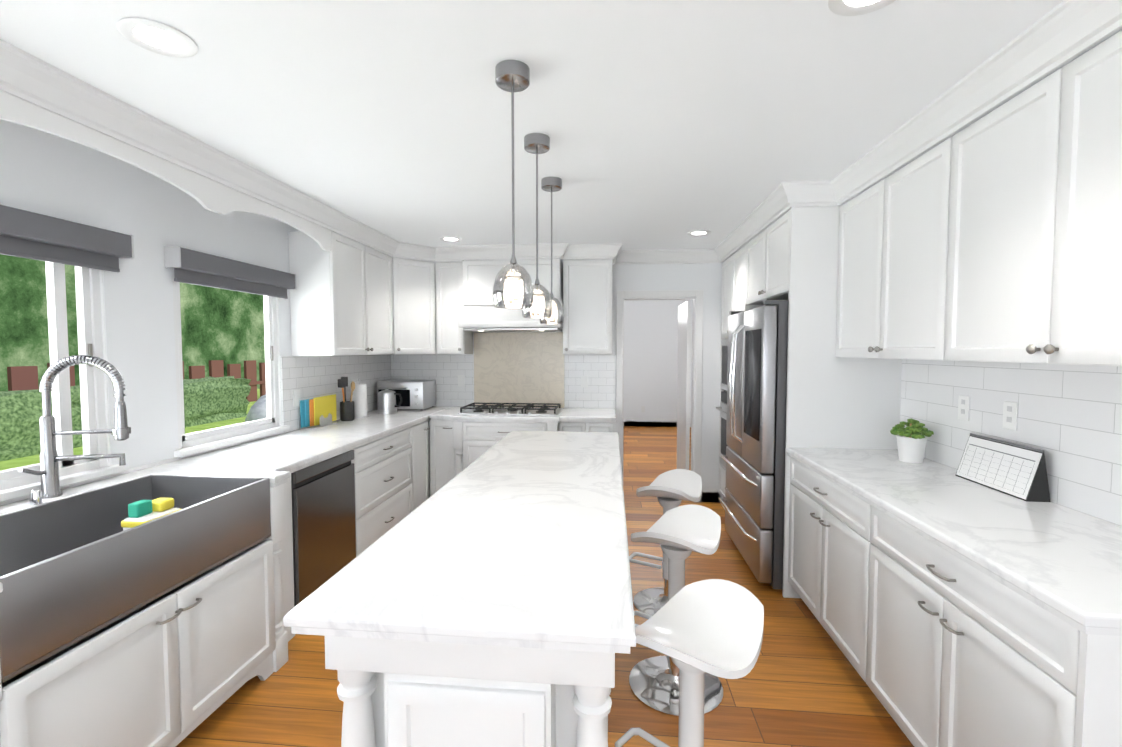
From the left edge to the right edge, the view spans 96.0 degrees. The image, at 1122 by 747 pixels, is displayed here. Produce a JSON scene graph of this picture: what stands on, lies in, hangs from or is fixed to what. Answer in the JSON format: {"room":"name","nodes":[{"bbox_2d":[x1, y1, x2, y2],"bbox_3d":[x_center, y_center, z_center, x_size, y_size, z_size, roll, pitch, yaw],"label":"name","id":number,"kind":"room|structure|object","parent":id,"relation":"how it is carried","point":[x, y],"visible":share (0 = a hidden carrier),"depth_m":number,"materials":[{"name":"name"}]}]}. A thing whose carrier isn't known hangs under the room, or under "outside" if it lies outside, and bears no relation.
{"room":"kitchen","nodes":[
{"label":"kitchen","id":0,"kind":"room"},
{"bbox_2d":[0,119,300,687],"bbox_3d":[-2.181,0.203,1.508,0.100,2.440,7.850,0,3,6],"label":"wall","id":1,"kind":"structure","parent":0,"point":[46,173],"depth_m":2.43,"materials":[{"name":"white paint"}]},
{"bbox_2d":[0,261,110,490],"bbox_3d":[-2.191,-0.035,1.257,0.068,1.020,2.070,0,3,6],"label":"window","id":2,"kind":"structure","parent":1,"relation":"in","point":[92,342],"depth_m":2.21,"materials":[{"name":"white"}]},
{"bbox_2d":[0,205,133,271],"bbox_3d":[-2.110,-0.496,1.237,0.086,0.173,2.182,0,3,6],"label":"window blind","id":3,"kind":"object","parent":1,"relation":"attached to","point":[30,235],"visible":1,"depth_m":2.03,"materials":[{"name":"grey fabric"}]},
{"bbox_2d":[0,425,289,505],"bbox_3d":[-2.086,0.467,1.838,0.054,0.051,3.400,0,3,6],"label":"window sill","id":4,"kind":"structure","parent":1,"relation":"attached to","point":[12,495],"depth_m":2.32,"materials":[{"name":"white"}]},
{"bbox_2d":[172,268,281,448],"bbox_3d":[-2.011,-0.121,3.061,0.068,1.020,0.840,0,3,6],"label":"window","id":5,"kind":"structure","parent":1,"relation":"in","point":[273,419],"depth_m":3.26,"materials":[{"name":"white"}]},
{"bbox_2d":[164,246,295,298],"bbox_3d":[-1.929,-0.582,3.041,0.086,0.173,0.952,0,3,6],"label":"window blind","id":6,"kind":"object","parent":5,"relation":"attached to","point":[189,266],"visible":1,"depth_m":2.89,"materials":[{"name":"grey fabric"}]},
{"bbox_2d":[280,355,390,432],"bbox_3d":[-1.840,0.107,4.346,0.010,0.533,1.728,0,3,6],"label":"backsplash","id":7,"kind":"structure","parent":1,"relation":"attached to","point":[310,377],"depth_m":4.02,"materials":[{"name":"tile"}]},
{"bbox_2d":[293,389,300,406],"bbox_3d":[-1.903,0.177,3.638,0.006,0.120,0.080,0,3,6],"label":"electrical outlet","id":8,"kind":"object","parent":7,"relation":"attached to","point":[296,398],"visible":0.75,"depth_m":3.63,"materials":[{"name":"white plastic"}]},
{"bbox_2d":[288,231,395,355],"bbox_3d":[-1.708,-0.583,4.038,0.320,0.870,0.975,0,3,6],"label":"upper cabinet","id":9,"kind":"object","parent":1,"relation":"attached to","point":[349,296],"depth_m":3.64,"materials":[{"name":"white paint"}]},
{"bbox_2d":[0,90,331,251],"bbox_3d":[-1.825,-0.818,1.339,0.020,0.146,4.380,0,3,6],"label":"window valance","id":10,"kind":"object","parent":9,"relation":"attached to","point":[211,195],"visible":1,"depth_m":2.19,"materials":[{"name":"white paint"}]},
{"bbox_2d":[392,257,423,353],"bbox_3d":[-1.498,-0.620,4.826,0.586,0.870,0.634,0,3,6],"label":"upper cabinet","id":11,"kind":"object","parent":1,"relation":"attached to","point":[407,274],"depth_m":4.61,"materials":[{"name":"white paint"}]},
{"bbox_2d":[424,261,435,353],"bbox_3d":[-1.351,-0.612,4.659,0.286,0.864,0.316,0,3,6],"label":"upper cabinet","id":12,"kind":"object","parent":1,"relation":"attached to","point":[429,267],"depth_m":4.76,"materials":[{"name":"white paint"}]},
{"bbox_2d":[176,426,913,746],"bbox_3d":[0.122,1.348,3.747,4.250,0.060,12.650,0,3,6],"label":"floor","id":13,"kind":"structure","parent":0,"point":[802,683],"depth_m":2.21,"materials":[{"name":"brown wood"}]},
{"bbox_2d":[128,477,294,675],"bbox_3d":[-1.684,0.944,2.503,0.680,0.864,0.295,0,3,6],"label":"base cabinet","id":14,"kind":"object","parent":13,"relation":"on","point":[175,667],"depth_m":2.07,"materials":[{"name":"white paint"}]},
{"bbox_2d":[0,406,450,592],"bbox_3d":[-1.642,0.480,2.633,0.747,0.050,5.126,0,3,6],"label":"countertop","id":15,"kind":"structure","parent":14,"relation":"on","point":[277,460],"depth_m":2.82,"materials":[{"name":"stone"}]},
{"bbox_2d":[29,488,42,504],"bbox_3d":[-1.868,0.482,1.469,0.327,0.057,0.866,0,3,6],"label":"air gap","id":16,"kind":"object","parent":15,"relation":"on","point":[35,496],"visible":1,"depth_m":1.89,"materials":[{"name":"silver metal"}]},
{"bbox_2d":[18,355,130,498],"bbox_3d":[-1.904,0.207,1.967,0.287,0.558,0.243,0,3,6],"label":"faucet","id":17,"kind":"object","parent":15,"relation":"on","point":[50,459],"visible":1,"depth_m":1.99,"materials":[{"name":"silver metal"}]},
{"bbox_2d":[0,475,270,682],"bbox_3d":[-1.666,0.630,1.819,0.588,0.267,1.024,0,3,6],"label":"sink","id":18,"kind":"object","parent":15,"relation":"in","point":[75,569],"visible":0.98,"depth_m":1.78,"materials":[{"name":"silver metal"}]},
{"bbox_2d":[121,498,180,530],"bbox_3d":[-1.480,0.603,1.835,0.099,0.295,0.154,0,3,6],"label":"sponge caddy","id":19,"kind":"object","parent":18,"relation":"in","point":[140,512],"visible":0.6,"depth_m":1.80,"materials":[{"name":"white plastic"}]},
{"bbox_2d":[300,394,337,429],"bbox_3d":[-1.827,0.286,3.849,0.090,0.222,0.405,0,3,6],"label":"cutting boards","id":20,"kind":"object","parent":15,"relation":"on","point":[317,412],"visible":0.98,"depth_m":3.79,"materials":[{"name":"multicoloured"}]},
{"bbox_2d":[338,377,354,420],"bbox_3d":[-1.752,0.204,4.129,0.115,0.360,0.116,0,3,6],"label":"utensil holder","id":21,"kind":"object","parent":15,"relation":"on","point":[347,413],"visible":1,"depth_m":4.09,"materials":[{"name":"grey ceramic"}]},
{"bbox_2d":[352,378,368,417],"bbox_3d":[-1.720,0.208,4.315,0.150,0.335,0.150,0,3,6],"label":"paper towel","id":22,"kind":"object","parent":15,"relation":"on","point":[359,397],"visible":0.98,"depth_m":4.27,"materials":[{"name":"white paper"}]},
{"bbox_2d":[375,388,402,413],"bbox_3d":[-1.560,0.248,4.593,0.264,0.228,0.170,0,3,6],"label":"kettle","id":23,"kind":"object","parent":15,"relation":"on","point":[387,401],"visible":1,"depth_m":4.54,"materials":[{"name":"silver metal"}]},
{"bbox_2d":[377,379,435,410],"bbox_3d":[-1.516,0.207,4.954,0.460,0.275,0.390,0,3,6],"label":"toaster oven","id":24,"kind":"object","parent":15,"relation":"on","point":[419,394],"visible":0.85,"depth_m":4.80,"materials":[{"name":"silver metal"}]},
{"bbox_2d":[291,450,355,606],"bbox_3d":[-1.638,0.925,2.952,0.602,0.861,0.594,0,3,6],"label":"dishwasher","id":25,"kind":"object","parent":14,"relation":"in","point":[323,522],"visible":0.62,"depth_m":2.85,"materials":[{"name":"grey metal"}]},
{"bbox_2d":[351,425,415,556],"bbox_3d":[-1.573,0.887,3.716,0.620,0.864,0.926,0,3,6],"label":"base cabinet","id":26,"kind":"object","parent":13,"relation":"on","point":[384,468],"depth_m":3.62,"materials":[{"name":"white paint"}]},
{"bbox_2d":[416,420,429,507],"bbox_3d":[-1.508,0.856,4.360,0.620,0.864,0.369,0,3,6],"label":"base cabinet","id":27,"kind":"object","parent":13,"relation":"on","point":[422,429],"depth_m":4.37,"materials":[{"name":"white paint"}]},
{"bbox_2d":[429,419,452,496],"bbox_3d":[-1.035,0.834,4.834,0.235,0.864,0.620,0,3,6],"label":"base cabinet","id":28,"kind":"object","parent":13,"relation":"on","point":[441,455],"depth_m":4.53,"materials":[{"name":"white paint"}]},
{"bbox_2d":[325,636,614,746],"bbox_3d":[-0.103,0.952,2.352,0.701,0.865,2.376,0,3,6],"label":"kitchen island","id":29,"kind":"object","parent":13,"relation":"on","point":[397,693],"visible":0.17,"depth_m":1.17,"materials":[{"name":"white paint"}]},
{"bbox_2d":[283,431,635,653],"bbox_3d":[-0.102,0.495,2.329,0.767,0.050,2.533,0,3,6],"label":"island countertop","id":30,"kind":"structure","parent":29,"relation":"on","point":[515,539],"depth_m":1.36,"materials":[{"name":"stone"}]},
{"bbox_2d":[449,421,560,477],"bbox_3d":[-0.458,0.840,4.714,0.919,0.864,0.636,0,3,6],"label":"base cabinet","id":31,"kind":"object","parent":13,"relation":"on","point":[456,448],"depth_m":4.41,"materials":[{"name":"white paint"}]},
{"bbox_2d":[429,407,615,422],"bbox_3d":[-0.321,0.382,4.702,1.654,0.050,0.741,0,3,6],"label":"countertop","id":32,"kind":"structure","parent":31,"relation":"on","point":[598,415],"depth_m":4.38,"materials":[{"name":"stone"}]},
{"bbox_2d":[457,403,562,415],"bbox_3d":[-0.455,0.328,4.712,0.900,0.058,0.490,0,3,6],"label":"cooktop","id":33,"kind":"object","parent":32,"relation":"in","point":[503,409],"visible":1,"depth_m":4.60,"materials":[{"name":"silver metal"}]},
{"bbox_2d":[561,421,615,431],"bbox_3d":[0.254,0.840,4.708,0.498,0.864,0.625,0,3,6],"label":"base cabinet","id":34,"kind":"object","parent":13,"relation":"on","point":[565,426],"depth_m":4.38,"materials":[{"name":"white paint"}]},
{"bbox_2d":[629,469,701,614],"bbox_3d":[0.614,0.977,2.951,0.446,0.758,0.451,0,3,6],"label":"stool","id":35,"kind":"object","parent":13,"relation":"on","point":[671,489],"visible":0.71,"depth_m":2.95,"materials":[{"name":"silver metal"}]},
{"bbox_2d":[629,504,722,716],"bbox_3d":[0.496,1.011,2.240,0.439,0.758,0.451,0,3,6],"label":"stool","id":36,"kind":"object","parent":13,"relation":"on","point":[679,534],"visible":0.77,"depth_m":2.22,"materials":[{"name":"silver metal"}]},
{"bbox_2d":[615,579,763,746],"bbox_3d":[0.377,1.047,1.469,0.437,0.758,0.452,0,3,6],"label":"stool","id":37,"kind":"object","parent":13,"relation":"on","point":[695,631],"visible":0.96,"depth_m":1.46,"materials":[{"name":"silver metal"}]},
{"bbox_2d":[718,300,788,589],"bbox_3d":[1.591,0.419,3.494,0.826,1.760,0.945,0,3,6],"label":"refrigerator","id":38,"kind":"object","parent":13,"relation":"on","point":[754,459],"visible":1,"depth_m":3.12,"materials":[{"name":"grey metal"}]},
{"bbox_2d":[719,462,789,541],"bbox_3d":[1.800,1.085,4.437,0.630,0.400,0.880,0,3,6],"label":"base cabinet","id":39,"kind":"object","parent":13,"relation":"on","point":[722,471],"depth_m":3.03,"materials":[{"name":"white paint"}]},
{"bbox_2d":[788,458,863,674],"bbox_3d":[1.623,0.943,2.529,0.615,0.864,0.935,0,3,6],"label":"base cabinet","id":40,"kind":"object","parent":13,"relation":"on","point":[826,552],"depth_m":2.47,"materials":[{"name":"white paint"}]},
{"bbox_2d":[860,502,1121,746],"bbox_3d":[1.530,0.988,1.591,0.616,0.864,0.953,0,3,6],"label":"base cabinet","id":41,"kind":"object","parent":13,"relation":"on","point":[937,645],"depth_m":1.50,"materials":[{"name":"white paint"}]},
{"bbox_2d":[786,447,1121,635],"bbox_3d":[1.563,0.509,2.023,0.642,0.050,1.908,0,3,6],"label":"countertop","id":42,"kind":"structure","parent":41,"relation":"on","point":[1063,563],"depth_m":1.64,"materials":[{"name":"stone"}]},
{"bbox_2d":[890,418,933,462],"bbox_3d":[1.825,0.345,2.611,0.193,0.222,0.184,0,3,6],"label":"potted plant","id":43,"kind":"object","parent":42,"relation":"on","point":[911,441],"visible":1,"depth_m":2.58,"materials":[{"name":"green plant"}]},
{"bbox_2d":[955,433,1050,501],"bbox_3d":[1.838,0.381,2.116,0.085,0.197,0.400,0,3,6],"label":"desk calendar","id":44,"kind":"object","parent":42,"relation":"on","point":[1018,471],"visible":1,"depth_m":2.06,"materials":[{"name":"white paper"}]},
{"bbox_2d":[0,0,1121,256],"bbox_3d":[0.122,-1.169,3.628,4.250,0.100,12.650,0,3,6],"label":"ceiling","id":45,"kind":"structure","parent":0,"point":[666,124],"depth_m":1.86,"materials":[{"name":"white paint"}]},
{"bbox_2d":[117,17,197,57],"bbox_3d":[-1.218,-1.014,1.531,0.194,0.009,0.194,0,3,6],"label":"recessed light","id":46,"kind":"object","parent":45,"relation":"in","point":[145,33],"visible":1,"depth_m":1.52,"materials":[{"name":"white plastic"}]},
{"bbox_2d":[439,236,461,241],"bbox_3d":[-0.940,-1.146,4.314,0.194,0.009,0.194,0,3,6],"label":"recessed light","id":47,"kind":"object","parent":45,"relation":"in","point":[450,239],"visible":1,"depth_m":4.31,"materials":[{"name":"white plastic"}]},
{"bbox_2d":[493,60,533,308],"bbox_3d":[-0.164,-0.628,1.725,0.144,0.800,0.144,0,3,6],"label":"pendant light","id":48,"kind":"object","parent":45,"relation":"hanging from","point":[512,76],"visible":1,"depth_m":1.71,"materials":[{"name":"silver metal"}]},
{"bbox_2d":[522,133,552,317],"bbox_3d":[-0.108,-0.654,2.282,0.144,0.800,0.144,0,3,6],"label":"pendant light","id":49,"kind":"object","parent":45,"relation":"hanging from","point":[536,143],"visible":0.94,"depth_m":2.26,"materials":[{"name":"silver metal"}]},
{"bbox_2d":[539,176,563,323],"bbox_3d":[-0.052,-0.681,2.838,0.144,0.800,0.144,0,3,6],"label":"pendant light","id":50,"kind":"object","parent":45,"relation":"hanging from","point":[551,184],"visible":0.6,"depth_m":2.81,"materials":[{"name":"silver metal"}]},
{"bbox_2d":[687,230,710,235],"bbox_3d":[1.117,-1.135,4.088,0.194,0.009,0.194,0,3,6],"label":"recessed light","id":51,"kind":"object","parent":45,"relation":"in","point":[699,233],"visible":0.96,"depth_m":4.08,"materials":[{"name":"white"}]},
{"bbox_2d":[828,0,895,15],"bbox_3d":[0.811,-1.004,1.328,0.194,0.009,0.194,0,3,6],"label":"recessed light","id":52,"kind":"object","parent":45,"relation":"in","point":[849,7],"visible":0.96,"depth_m":1.38,"materials":[{"name":"white plastic"}]},
{"bbox_2d":[397,250,737,502],"bbox_3d":[0.211,0.034,5.080,3.950,2.440,0.140,0,3,6],"label":"wall","id":53,"kind":"structure","parent":0,"point":[706,278],"depth_m":4.89,"materials":[{"name":"white paint"}]},
{"bbox_2d":[435,262,472,353],"bbox_3d":[-1.040,-0.625,4.936,0.272,0.870,0.320,0,3,6],"label":"upper cabinet","id":54,"kind":"object","parent":53,"relation":"attached to","point":[450,339],"depth_m":4.78,"materials":[{"name":"white paint"}]},
{"bbox_2d":[391,332,615,407],"bbox_3d":[-0.606,-0.036,5.075,2.296,0.750,0.020,0,3,6],"label":"backsplash","id":55,"kind":"structure","parent":53,"relation":"attached to","point":[518,367],"depth_m":5.05,"materials":[{"name":"tile"}]},
{"bbox_2d":[458,299,562,331],"bbox_3d":[-0.446,-0.538,4.794,0.935,0.280,0.496,0,3,6],"label":"range hood","id":56,"kind":"object","parent":53,"relation":"attached to","point":[481,316],"visible":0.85,"depth_m":4.57,"materials":[{"name":"white paint"}]},
{"bbox_2d":[459,259,562,300],"bbox_3d":[-0.443,-0.870,4.828,0.910,0.370,0.394,0,3,6],"label":"upper cabinet","id":57,"kind":"object","parent":53,"relation":"attached to","point":[476,277],"depth_m":4.65,"materials":[{"name":"white paint"}]},
{"bbox_2d":[0,0,1121,264],"bbox_3d":[-0.004,-0.945,1.236,3.624,0.120,7.450,0,3,6],"label":"crown molding","id":58,"kind":"structure","parent":53,"relation":"attached to","point":[1056,36],"depth_m":2.10,"materials":[{"name":"white wood"}]},
{"bbox_2d":[563,259,612,353],"bbox_3d":[0.261,-0.619,4.807,0.457,0.870,0.320,0,3,6],"label":"upper cabinet","id":59,"kind":"object","parent":53,"relation":"attached to","point":[582,290],"depth_m":4.65,"materials":[{"name":"white paint"}]},
{"bbox_2d":[616,290,703,501],"bbox_3d":[0.962,0.225,5.013,0.830,2.065,0.172,0,3,6],"label":"door frame","id":60,"kind":"structure","parent":53,"relation":"attached to","point":[696,296],"depth_m":4.92,"materials":[{"name":"white wood"}]},
{"bbox_2d":[677,300,690,469],"bbox_3d":[1.313,0.241,5.417,0.038,1.975,0.690,0,3,6],"label":"door","id":61,"kind":"structure","parent":53,"relation":"in","point":[683,386],"depth_m":5.25,"materials":[{"name":"white wood"}]},
{"bbox_2d":[721,247,830,341],"bbox_3d":[1.800,-0.673,4.354,0.630,0.720,0.880,0,3,6],"label":"upper cabinet","id":62,"kind":"object","parent":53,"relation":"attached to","point":[803,321],"depth_m":3.96,"materials":[{"name":"white paint"}]},
{"bbox_2d":[716,339,727,468],"bbox_3d":[1.739,0.286,4.405,0.633,1.190,0.730,0,3,6],"label":"wall oven","id":63,"kind":"object","parent":62,"relation":"in","point":[722,408],"visible":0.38,"depth_m":4.64,"materials":[{"name":"grey metal"}]},
{"bbox_2d":[624,300,692,426],"bbox_3d":[1.340,-0.192,9.841,3.150,2.440,0.150,0,3,6],"label":"wall","id":64,"kind":"structure","parent":0,"point":[650,355],"depth_m":9.70,"materials":[{"name":"white paint"}]},
{"bbox_2d":[624,421,690,426],"bbox_3d":[1.334,0.980,9.828,3.180,0.100,0.014,0,3,6],"label":"baseboard","id":65,"kind":"structure","parent":64,"relation":"attached to","point":[648,423],"depth_m":9.78,"materials":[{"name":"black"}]},
{"bbox_2d":[743,206,839,305],"bbox_3d":[1.708,-0.749,3.425,0.630,0.480,0.978,0,3,6],"label":"upper cabinet","id":66,"kind":"object","parent":0,"relation":"attached to","point":[794,259],"depth_m":2.95,"materials":[{"name":"white paint"}]},
{"bbox_3d":[1.899,0.222,1.102,0.200,2.440,7.850,0,3,6],"label":"wall","id":67,"kind":"structure","parent":0,"visible":0},
{"bbox_2d":[836,141,943,359],"bbox_3d":[1.741,-0.507,2.433,0.376,0.870,0.965,0,3,6],"label":"upper cabinet","id":68,"kind":"object","parent":67,"relation":"attached to","point":[888,283],"depth_m":2.35,"materials":[{"name":"white paint"}]},
{"bbox_2d":[900,359,1121,525],"bbox_3d":[1.837,0.239,1.560,0.010,0.533,2.748,0,3,6],"label":"backsplash","id":69,"kind":"structure","parent":67,"relation":"attached to","point":[1069,420],"depth_m":1.95,"materials":[{"name":"tile"}]},
{"bbox_2d":[958,395,969,420],"bbox_3d":[1.911,0.164,2.396,0.008,0.115,0.072,0,3,6],"label":"electrical outlet","id":70,"kind":"object","parent":69,"relation":"attached to","point":[963,401],"depth_m":2.39,"materials":[{"name":"white plastic"}]},
{"bbox_2d":[1002,401,1017,429],"bbox_3d":[1.883,0.177,2.118,0.008,0.115,0.072,0,3,6],"label":"electrical outlet","id":71,"kind":"object","parent":69,"relation":"attached to","point":[1010,412],"depth_m":2.11,"materials":[{"name":"white plastic"}]},
{"bbox_2d":[936,30,1121,366],"bbox_3d":[1.645,-0.461,1.474,0.376,0.870,0.965,0,3,6],"label":"upper cabinet","id":72,"kind":"object","parent":67,"relation":"attached to","point":[995,235],"depth_m":1.54,"materials":[{"name":"white paint"}]},
{"label":"outside","id":73,"kind":"structure","parent":0,"visible":0},
{"bbox_2d":[0,389,259,470],"bbox_3d":[-8.648,1.367,12.447,14.630,0.080,64.000,0,3,6],"label":"lawn","id":74,"kind":"structure","parent":73,"point":[18,462],"depth_m":11.53,"materials":[{"name":"green plant"}]},
{"bbox_2d":[0,376,250,460],"bbox_3d":[-9.994,0.802,11.148,1.474,1.168,7.174,0,3,6],"label":"hedge","id":75,"kind":"object","parent":74,"relation":"on","point":[209,399],"visible":0.56,"depth_m":9.89,"materials":[{"name":"green plant"}]},
{"bbox_2d":[7,360,265,401],"bbox_3d":[-11.534,0.302,17.122,0.150,1.601,17.820,0,3,6],"label":"fence","id":76,"kind":"object","parent":74,"relation":"on","point":[22,377],"visible":0.04,"depth_m":16.38,"materials":[{"name":"brown wood"}]},
{"bbox_2d":[245,395,266,421],"bbox_3d":[-6.538,0.716,13.607,2.630,1.108,4.506,0,3,6],"label":"heap","id":77,"kind":"object","parent":74,"relation":"on","point":[258,410],"visible":0.04,"depth_m":11.72,"materials":[{"name":"white"}]},
{"bbox_2d":[0,254,264,390],"bbox_3d":[-8.575,-6.846,17.584,14.080,17.000,65.000,0,3,6],"label":"trees","id":78,"kind":"object","parent":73,"point":[226,326],"depth_m":16.55,"materials":[{"name":"green plant"}]}
]}

